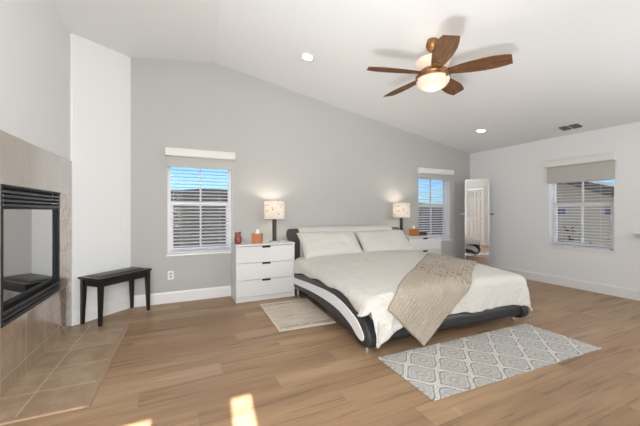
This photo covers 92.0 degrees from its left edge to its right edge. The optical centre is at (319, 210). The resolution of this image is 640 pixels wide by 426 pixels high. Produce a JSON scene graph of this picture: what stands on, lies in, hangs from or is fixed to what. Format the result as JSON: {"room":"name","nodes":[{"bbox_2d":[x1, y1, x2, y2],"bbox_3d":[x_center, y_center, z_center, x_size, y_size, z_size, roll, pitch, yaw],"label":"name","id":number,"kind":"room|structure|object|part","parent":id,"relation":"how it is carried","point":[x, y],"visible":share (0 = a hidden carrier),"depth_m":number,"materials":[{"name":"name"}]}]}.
{"room":"bedroom","nodes":[
{"label":"bedroom","id":0,"kind":"room"},
{"bbox_2d":[0,0,69,159],"bbox_3d":[-1.673,-0.340,0.886,0.152,3.120,5.135,0,0,-24],"label":"wall","id":1,"kind":"structure","parent":0,"point":[34,40],"depth_m":2.48,"materials":[{"name":"white paint"}]},
{"bbox_2d":[70,34,130,325],"bbox_3d":[-2.577,-0.360,3.614,0.258,3.160,0.868,0,0,31],"label":"wall","id":2,"kind":"structure","parent":0,"point":[100,76],"depth_m":3.54,"materials":[{"name":"white paint"}]},
{"bbox_2d":[76,296,129,324],"bbox_3d":[-2.500,1.147,3.611,0.016,0.145,0.644,0,0,19],"label":"baseboard","id":3,"kind":"structure","parent":2,"relation":"attached to","point":[91,313],"depth_m":3.62,"materials":[{"name":"white paint"}]},
{"bbox_2d":[130,57,469,294],"bbox_3d":[0.284,-0.450,5.287,6.400,3.340,0.150,0,0,-26],"label":"wall","id":4,"kind":"structure","parent":0,"point":[330,165],"depth_m":4.65,"materials":[{"name":"grey paint"}]},
{"bbox_2d":[168,271,173,279],"bbox_3d":[-1.986,0.855,4.111,0.072,0.116,0.008,0,0,-26],"label":"wall outlet","id":5,"kind":"object","parent":4,"relation":"attached to","point":[170,273],"visible":1,"depth_m":4.11,"materials":[{"name":"white plastic"}]},
{"bbox_2d":[134,286,230,306],"bbox_3d":[0.409,1.147,5.254,6.202,0.145,0.016,0,0,-26],"label":"baseboard","id":6,"kind":"structure","parent":4,"relation":"attached to","point":[214,292],"depth_m":4.17,"materials":[{"name":"white paint"}]},
{"bbox_2d":[166,167,231,256],"bbox_3d":[-1.673,-0.082,4.337,0.864,1.368,0.161,0,0,-26],"label":"window","id":7,"kind":"structure","parent":4,"relation":"in","point":[169,206],"depth_m":4.31,"materials":[{"name":"white plastic"}]},
{"bbox_3d":[-1.666,0.589,4.322,0.864,0.026,0.126,0,0,-26],"label":"sill","id":8,"kind":"part","parent":7,"relation":"part of","materials":[{"name":"white plastic"}]},
{"bbox_2d":[171,169,228,253],"bbox_3d":[-1.668,-0.091,4.326,0.780,1.327,0.048,0,0,-26],"label":"blind","id":9,"kind":"object","parent":7,"relation":"attached to","point":[219,248],"visible":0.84,"depth_m":4.32,"materials":[{"name":"white plastic"}]},
{"bbox_3d":[-1.668,0.563,4.326,0.748,0.018,0.040,0,0,-26],"label":"rail","id":10,"kind":"part","parent":9,"relation":"part of","materials":[{"name":"white plastic"}]},
{"bbox_3d":[-1.689,0.208,4.370,0.764,0.680,0.038,0,0,-26],"label":"sash","id":11,"kind":"part","parent":7,"relation":"part of","materials":[{"name":"white plastic"}]},
{"bbox_2d":[165,147,234,169],"bbox_3d":[-1.625,-0.712,4.243,0.895,0.251,0.082,0,0,-26],"label":"roller shade","id":12,"kind":"object","parent":4,"relation":"attached to","point":[175,157],"visible":1,"depth_m":4.22,"materials":[{"name":"white fabric"}]},
{"bbox_2d":[418,174,450,240],"bbox_3d":[2.256,-0.082,6.220,0.869,1.368,0.161,0,0,-26],"label":"window","id":13,"kind":"structure","parent":4,"relation":"in","point":[447,183],"depth_m":6.37,"materials":[{"name":"white plastic"}]},
{"bbox_3d":[2.241,0.208,6.253,0.769,0.680,0.038,0,0,-26],"label":"sash","id":14,"kind":"part","parent":13,"relation":"part of","materials":[{"name":"white plastic"}]},
{"bbox_2d":[418,175,446,238],"bbox_3d":[2.262,-0.091,6.209,0.785,1.327,0.048,0,0,-26],"label":"blind","id":15,"kind":"object","parent":13,"relation":"attached to","point":[418,175],"visible":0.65,"depth_m":6.21,"materials":[{"name":"white plastic"}]},
{"bbox_2d":[417,167,453,180],"bbox_3d":[2.300,-0.728,6.124,0.909,0.219,0.082,0,0,-26],"label":"roller shade","id":16,"kind":"object","parent":13,"relation":"attached to","point":[424,173],"visible":1,"depth_m":6.10,"materials":[{"name":"white fabric"}]},
{"bbox_2d":[1,279,639,425],"bbox_3d":[1.259,1.270,2.638,7.230,0.100,5.770,0,0,-26],"label":"floor","id":17,"kind":"structure","parent":0,"point":[220,361],"depth_m":2.29,"materials":[{"name":"brown wood"}]},
{"bbox_2d":[0,130,71,397],"bbox_3d":[-2.473,0.347,2.362,0.478,1.745,1.783,0,0,-24],"label":"fireplace","id":18,"kind":"object","parent":17,"relation":"on","point":[36,182],"visible":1,"depth_m":2.42,"materials":[{"name":"stone"}]},
{"bbox_3d":[-2.286,0.302,2.450,0.004,0.636,0.932,0,0,-24],"label":"glass pane","id":19,"kind":"part","parent":18,"relation":"part of","materials":[{"name":"clear glass"}]},
{"bbox_3d":[-2.285,0.292,2.466,0.046,0.935,1.022,0,0,-24],"label":"insert frame","id":20,"kind":"part","parent":18,"relation":"part of","materials":[{"name":"black metal"}]},
{"bbox_2d":[0,320,131,425],"bbox_3d":[-2.018,1.213,2.572,0.553,0.012,1.660,0,0,-24],"label":"tile hearth","id":21,"kind":"object","parent":17,"relation":"on","point":[69,375],"visible":0.98,"depth_m":2.26,"materials":[{"name":"tile"}]},
{"bbox_2d":[78,267,151,326],"bbox_3d":[-2.343,0.955,3.575,0.336,0.530,0.656,0,0,19],"label":"bench","id":22,"kind":"object","parent":17,"relation":"on","point":[99,280],"visible":1,"depth_m":3.36,"materials":[{"name":"black wood"}]},
{"bbox_3d":[-2.560,0.978,3.349,0.048,0.485,0.049,0,0,19],"label":"leg","id":23,"kind":"part","parent":22,"relation":"part of","materials":[{"name":"black wood"}]},
{"bbox_3d":[-2.315,0.978,3.262,0.048,0.485,0.049,0,0,19],"label":"leg","id":24,"kind":"part","parent":22,"relation":"part of","materials":[{"name":"black wood"}]},
{"bbox_3d":[-2.370,0.978,3.887,0.048,0.485,0.049,0,0,19],"label":"leg","id":25,"kind":"part","parent":22,"relation":"part of","materials":[{"name":"black wood"}]},
{"bbox_3d":[-2.125,0.978,3.801,0.048,0.485,0.049,0,0,19],"label":"leg","id":26,"kind":"part","parent":22,"relation":"part of","materials":[{"name":"black wood"}]},
{"bbox_2d":[231,240,294,302],"bbox_3d":[-0.821,0.835,4.432,0.834,0.770,0.401,0,0,-26],"label":"dresser","id":27,"kind":"object","parent":17,"relation":"on","point":[264,270],"visible":0.98,"depth_m":4.25,"materials":[{"name":"white paint"}]},
{"bbox_2d":[234,232,241,243],"bbox_3d":[-1.129,0.367,4.249,0.100,0.166,0.100,0,0,-43],"label":"jar","id":28,"kind":"object","parent":27,"relation":"on","point":[237,239],"visible":1,"depth_m":4.21,"materials":[{"name":"red ceramic"}]},
{"bbox_2d":[251,229,262,242],"bbox_3d":[-0.884,0.350,4.345,0.140,0.200,0.140,0,0,-2],"label":"tissue box","id":29,"kind":"object","parent":27,"relation":"on","point":[257,237],"visible":0.99,"depth_m":4.28,"materials":[{"name":"orange cardboard"}]},
{"bbox_3d":[-0.821,0.461,4.432,0.834,0.022,0.401,0,0,-26],"label":"panel","id":30,"kind":"part","parent":27,"relation":"part of","materials":[{"name":"white paint"}]},
{"bbox_3d":[-0.740,0.589,4.264,0.818,0.220,0.020,0,0,-26],"label":"drawer","id":31,"kind":"part","parent":27,"relation":"part of","materials":[{"name":"white paint"}]},
{"bbox_3d":[-0.740,0.816,4.264,0.818,0.224,0.020,0,0,-26],"label":"drawer","id":32,"kind":"part","parent":27,"relation":"part of","materials":[{"name":"white paint"}]},
{"bbox_3d":[-0.740,1.044,4.264,0.818,0.222,0.020,0,0,-26],"label":"drawer","id":33,"kind":"part","parent":27,"relation":"part of","materials":[{"name":"white paint"}]},
{"bbox_2d":[264,201,284,241],"bbox_3d":[-0.665,0.152,4.518,0.300,0.595,0.300,0,0,-37],"label":"table lamp","id":34,"kind":"object","parent":27,"relation":"on","point":[274,210],"visible":0.99,"depth_m":4.41,"materials":[{"name":"grey fabric"}]},
{"bbox_3d":[-0.665,0.270,4.518,0.052,0.329,0.036,0,0,-37],"label":"stem","id":35,"kind":"part","parent":34,"relation":"part of","materials":[{"name":"brown metal"}]},
{"bbox_3d":[-0.665,-0.015,4.518,0.300,0.260,0.300,0,0,-37],"label":"lamp shade","id":36,"kind":"part","parent":34,"relation":"part of","materials":[{"name":"beige fabric"}]},
{"bbox_2d":[260,299,335,331],"bbox_3d":[-0.293,1.214,3.695,0.684,0.009,0.975,0,0,-24],"label":"rug","id":37,"kind":"object","parent":17,"relation":"on","point":[301,313],"visible":1,"depth_m":3.61,"materials":[{"name":"beige fabric"}]},
{"bbox_2d":[286,225,528,349],"bbox_3d":[0.875,0.734,4.075,2.046,0.972,2.439,0,0,-23],"label":"bed","id":38,"kind":"object","parent":17,"relation":"on","point":[333,300],"visible":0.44,"depth_m":3.19,"materials":[{"name":"grey leather"}]},
{"bbox_3d":[-0.058,0.992,3.690,0.028,0.259,2.285,0,0,-23],"label":"white panel","id":39,"kind":"part","parent":38,"relation":"part of","materials":[{"name":"white leather"}]},
{"bbox_3d":[-0.013,0.985,3.684,0.090,0.370,2.400,0,0,-23],"label":"rail","id":40,"kind":"part","parent":38,"relation":"part of","materials":[{"name":"grey leather"}]},
{"bbox_3d":[0.453,0.703,5.100,2.036,0.847,0.224,0,0,-23],"label":"headboard","id":41,"kind":"part","parent":38,"relation":"part of","materials":[{"name":"grey leather"}]},
{"bbox_2d":[296,225,391,256],"bbox_3d":[0.439,0.508,5.069,1.680,0.520,0.239,0,0,-23],"label":"cushion","id":42,"kind":"object","parent":38,"relation":"on","point":[372,227],"depth_m":4.95,"materials":[{"name":"white fabric"}]},
{"bbox_2d":[293,249,532,347],"bbox_3d":[0.977,0.865,3.866,2.156,0.522,2.093,0,0,-23],"label":"duvet","id":43,"kind":"object","parent":38,"relation":"on","point":[370,280],"visible":0.62,"depth_m":3.25,"materials":[{"name":"white fabric"}]},
{"bbox_2d":[296,231,362,258],"bbox_3d":[0.166,0.491,4.634,0.981,0.367,0.382,0,0,-24],"label":"pillow","id":44,"kind":"object","parent":43,"relation":"on","point":[322,243],"visible":0.91,"depth_m":4.53,"materials":[{"name":"white fabric"}]},
{"bbox_2d":[354,230,413,250],"bbox_3d":[1.051,0.496,5.019,0.940,0.364,0.381,0,0,-21],"label":"pillow","id":45,"kind":"object","parent":43,"relation":"on","point":[373,240],"visible":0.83,"depth_m":4.93,"materials":[{"name":"white fabric"}]},
{"bbox_2d":[387,252,476,346],"bbox_3d":[1.462,0.916,3.650,0.737,0.608,2.600,0,0,25],"label":"throw blanket","id":46,"kind":"object","parent":43,"relation":"on","point":[424,298],"visible":1,"depth_m":2.88,"materials":[{"name":"beige fabric"}]},
{"bbox_3d":[1.282,1.059,3.071,1.840,0.181,0.197,0,0,-23],"label":"foot rail","id":47,"kind":"part","parent":38,"relation":"part of","materials":[{"name":"grey leather"}]},
{"bbox_3d":[1.759,0.985,4.422,0.090,0.370,2.400,0,0,-23],"label":"rail","id":48,"kind":"part","parent":38,"relation":"part of","materials":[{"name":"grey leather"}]},
{"bbox_2d":[406,234,441,253],"bbox_3d":[1.799,0.835,5.687,0.768,0.770,0.401,0,0,-26],"label":"dresser","id":49,"kind":"object","parent":17,"relation":"on","point":[428,243],"visible":0.33,"depth_m":5.53,"materials":[{"name":"white paint"}]},
{"bbox_2d":[393,203,409,235],"bbox_3d":[1.456,0.152,5.535,0.300,0.595,0.300,0,0,-37],"label":"table lamp","id":50,"kind":"object","parent":49,"relation":"on","point":[400,210],"visible":0.86,"depth_m":5.41,"materials":[{"name":"grey fabric"}]},
{"bbox_3d":[1.456,0.270,5.535,0.052,0.329,0.036,0,0,-37],"label":"stem","id":51,"kind":"part","parent":50,"relation":"part of","materials":[{"name":"brown metal"}]},
{"bbox_3d":[1.456,-0.015,5.535,0.300,0.260,0.300,0,0,-37],"label":"lamp shade","id":52,"kind":"part","parent":50,"relation":"part of","materials":[{"name":"beige fabric"}]},
{"bbox_2d":[409,225,419,235],"bbox_3d":[1.700,0.350,5.582,0.140,0.200,0.140,0,0,-38],"label":"tissue box","id":53,"kind":"object","parent":49,"relation":"on","point":[413,231],"visible":0.99,"depth_m":5.54,"materials":[{"name":"orange cardboard"}]},
{"bbox_3d":[1.799,0.461,5.687,0.768,0.022,0.401,0,0,-26],"label":"panel","id":54,"kind":"part","parent":49,"relation":"part of","materials":[{"name":"white paint"}]},
{"bbox_3d":[1.880,0.589,5.519,0.752,0.220,0.020,0,0,-26],"label":"drawer","id":55,"kind":"part","parent":49,"relation":"part of","materials":[{"name":"white paint"}]},
{"bbox_3d":[1.880,0.816,5.519,0.752,0.224,0.020,0,0,-26],"label":"drawer","id":56,"kind":"part","parent":49,"relation":"part of","materials":[{"name":"white paint"}]},
{"bbox_2d":[461,178,493,265],"bbox_3d":[3.075,0.297,6.068,0.575,1.845,0.177,0,0,23],"label":"mirror","id":57,"kind":"object","parent":17,"relation":"on","point":[476,213],"visible":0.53,"depth_m":5.99,"materials":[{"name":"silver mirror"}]},
{"bbox_3d":[3.046,0.269,5.997,0.425,1.787,0.024,0,0,22],"label":"frame","id":58,"kind":"part","parent":57,"relation":"part of","materials":[{"name":"white wood"}]},
{"bbox_2d":[466,179,488,265],"bbox_3d":[3.043,0.269,5.992,0.401,1.763,0.004,0,0,23],"label":"mirror glass","id":59,"kind":"object","parent":57,"relation":"attached to","point":[477,190],"depth_m":5.99,"materials":[{"name":"silver metal"}]},
{"bbox_2d":[378,323,600,400],"bbox_3d":[1.476,1.214,2.648,1.912,0.009,0.659,0,0,-24],"label":"rug","id":60,"kind":"object","parent":17,"relation":"on","point":[449,368],"visible":1,"depth_m":2.55,"materials":[{"name":"grey fabric"}]},
{"bbox_2d":[49,0,639,153],"bbox_3d":[1.254,-1.712,2.636,7.260,1.037,5.770,0,0,-26],"label":"ceiling","id":61,"kind":"structure","parent":0,"point":[574,61],"depth_m":3.44,"materials":[{"name":"white paint"}]},
{"bbox_2d":[301,53,314,60],"bbox_3d":[-0.155,-1.911,3.840,0.173,0.035,0.175,0,0,-21],"label":"recessed light","id":62,"kind":"object","parent":61,"relation":"in","point":[305,56],"visible":1,"depth_m":3.83,"materials":[{"name":"white paint"}]},
{"bbox_2d":[367,35,512,96],"bbox_3d":[1.133,-1.514,3.222,1.373,0.528,1.336,0,0,-26],"label":"ceiling fan","id":63,"kind":"object","parent":61,"relation":"hanging from","point":[433,74],"visible":1,"depth_m":3.06,"materials":[{"name":"brown wood"}]},
{"bbox_3d":[0.745,-1.418,3.121,0.572,0.048,0.184,0,0,-10],"label":"blade","id":64,"kind":"part","parent":63,"relation":"part of","materials":[{"name":"brown wood"}]},
{"bbox_3d":[0.968,-1.418,3.569,0.184,0.048,0.572,0,0,-28],"label":"blade","id":65,"kind":"part","parent":63,"relation":"part of","materials":[{"name":"brown wood"}]},
{"bbox_3d":[1.165,-1.306,3.192,0.328,0.112,0.328,0,0,-26],"label":"lamp shade","id":66,"kind":"part","parent":63,"relation":"part of","materials":[{"name":"beige glass"}]},
{"bbox_3d":[1.165,-1.500,3.192,0.342,0.100,0.342,0,0,-26],"label":"lamp shade","id":67,"kind":"part","parent":63,"relation":"part of","materials":[{"name":"beige glass"}]},
{"bbox_3d":[1.103,-1.418,2.770,0.184,0.048,0.572,0,0,8],"label":"blade","id":68,"kind":"part","parent":63,"relation":"part of","materials":[{"name":"brown wood"}]},
{"bbox_3d":[1.463,-1.418,3.496,0.184,0.048,0.572,0,0,44],"label":"blade","id":69,"kind":"part","parent":63,"relation":"part of","materials":[{"name":"brown wood"}]},
{"bbox_3d":[1.547,-1.418,3.002,0.572,0.048,0.184,0,0,26],"label":"blade","id":70,"kind":"part","parent":63,"relation":"part of","materials":[{"name":"brown wood"}]},
{"bbox_2d":[475,129,486,132],"bbox_3d":[2.762,-1.374,5.298,0.173,0.035,0.175,0,0,-21],"label":"recessed light","id":71,"kind":"object","parent":61,"relation":"in","point":[477,130],"visible":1,"depth_m":5.30,"materials":[{"name":"white paint"}]},
{"bbox_2d":[545,122,585,132],"bbox_3d":[3.735,-1.266,4.711,0.208,0.049,0.450,0,0,-26],"label":"ceiling vent","id":72,"kind":"object","parent":61,"relation":"in","point":[576,124],"visible":1,"depth_m":4.68,"materials":[{"name":"white metal"}]},
{"bbox_2d":[470,121,639,289],"bbox_3d":[4.332,-0.010,4.415,0.150,2.460,5.220,0,0,-26],"label":"wall","id":73,"kind":"structure","parent":0,"point":[517,174],"depth_m":5.22,"materials":[{"name":"white paint"}]},
{"bbox_2d":[489,265,639,300],"bbox_3d":[4.258,1.147,4.380,0.016,0.145,4.920,0,0,-26],"label":"baseboard","id":74,"kind":"structure","parent":73,"relation":"attached to","point":[634,294],"depth_m":4.81,"materials":[{"name":"white paint"}]},
{"bbox_2d":[544,152,616,183],"bbox_3d":[4.012,-0.647,4.816,0.082,0.379,0.919,0,0,-26],"label":"roller shade","id":75,"kind":"object","parent":73,"relation":"attached to","point":[599,166],"visible":1,"depth_m":4.75,"materials":[{"name":"white fabric"}]},
{"bbox_2d":[548,182,614,252],"bbox_3d":[4.108,-0.082,4.860,0.161,1.368,0.879,0,0,-26],"label":"window","id":76,"kind":"structure","parent":73,"relation":"in","point":[552,190],"depth_m":5.02,"materials":[{"name":"white plastic"}]},
{"bbox_3d":[4.092,0.589,4.852,0.126,0.026,0.879,0,0,-26],"label":"sill","id":77,"kind":"part","parent":76,"relation":"part of","materials":[{"name":"white paint"}]},
{"bbox_2d":[553,179,612,249],"bbox_3d":[4.097,-0.091,4.854,0.048,1.327,0.795,0,0,-26],"label":"blind","id":78,"kind":"object","parent":76,"relation":"attached to","point":[600,183],"visible":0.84,"depth_m":4.83,"materials":[{"name":"white plastic"}]},
{"bbox_3d":[4.077,-0.085,4.845,0.002,1.270,0.515,0,0,-26],"label":"ladder cord","id":79,"kind":"part","parent":78,"relation":"part of","materials":[{"name":"white plastic"}]},
{"bbox_3d":[4.097,0.563,4.854,0.040,0.018,0.763,0,0,-26],"label":"rail","id":80,"kind":"part","parent":78,"relation":"part of","materials":[{"name":"white plastic"}]},
{"bbox_3d":[4.141,0.208,4.875,0.038,0.680,0.779,0,0,-26],"label":"sash","id":81,"kind":"part","parent":76,"relation":"part of","materials":[{"name":"white plastic"}]},
{"label":"outside","id":82,"kind":"structure","parent":0,"visible":0},
{"bbox_3d":[-3.944,2.120,31.376,100.000,0.600,100.000,0,0,-26],"label":"ground","id":83,"kind":"structure","parent":82,"visible":0},
{"bbox_2d":[171,189,442,247],"bbox_3d":[0.982,0.249,21.095,64.000,3.141,19.200,0,0,-26],"label":"house","id":84,"kind":"structure","parent":83,"relation":"on","point":[219,190],"depth_m":12.47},
{"bbox_2d":[558,225,608,243],"bbox_3d":[6.645,1.039,8.406,0.819,1.351,1.982,0,0,-26],"label":"shrub","id":85,"kind":"object","parent":83,"relation":"on","point":[569,236],"visible":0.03,"depth_m":8.39,"materials":[{"name":"green plant"}]},
{"bbox_2d":[556,181,613,244],"bbox_3d":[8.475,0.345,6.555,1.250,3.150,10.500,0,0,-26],"label":"house","id":86,"kind":"structure","parent":83,"relation":"on","point":[572,195],"depth_m":8.39,"materials":[{"name":"beige paint"}]},
{"bbox_3d":[7.450,0.035,7.977,0.012,0.150,0.150,0,0,-26],"label":"pane","id":87,"kind":"part","parent":86,"relation":"part of","materials":[{"name":"clear glass"}]}
]}

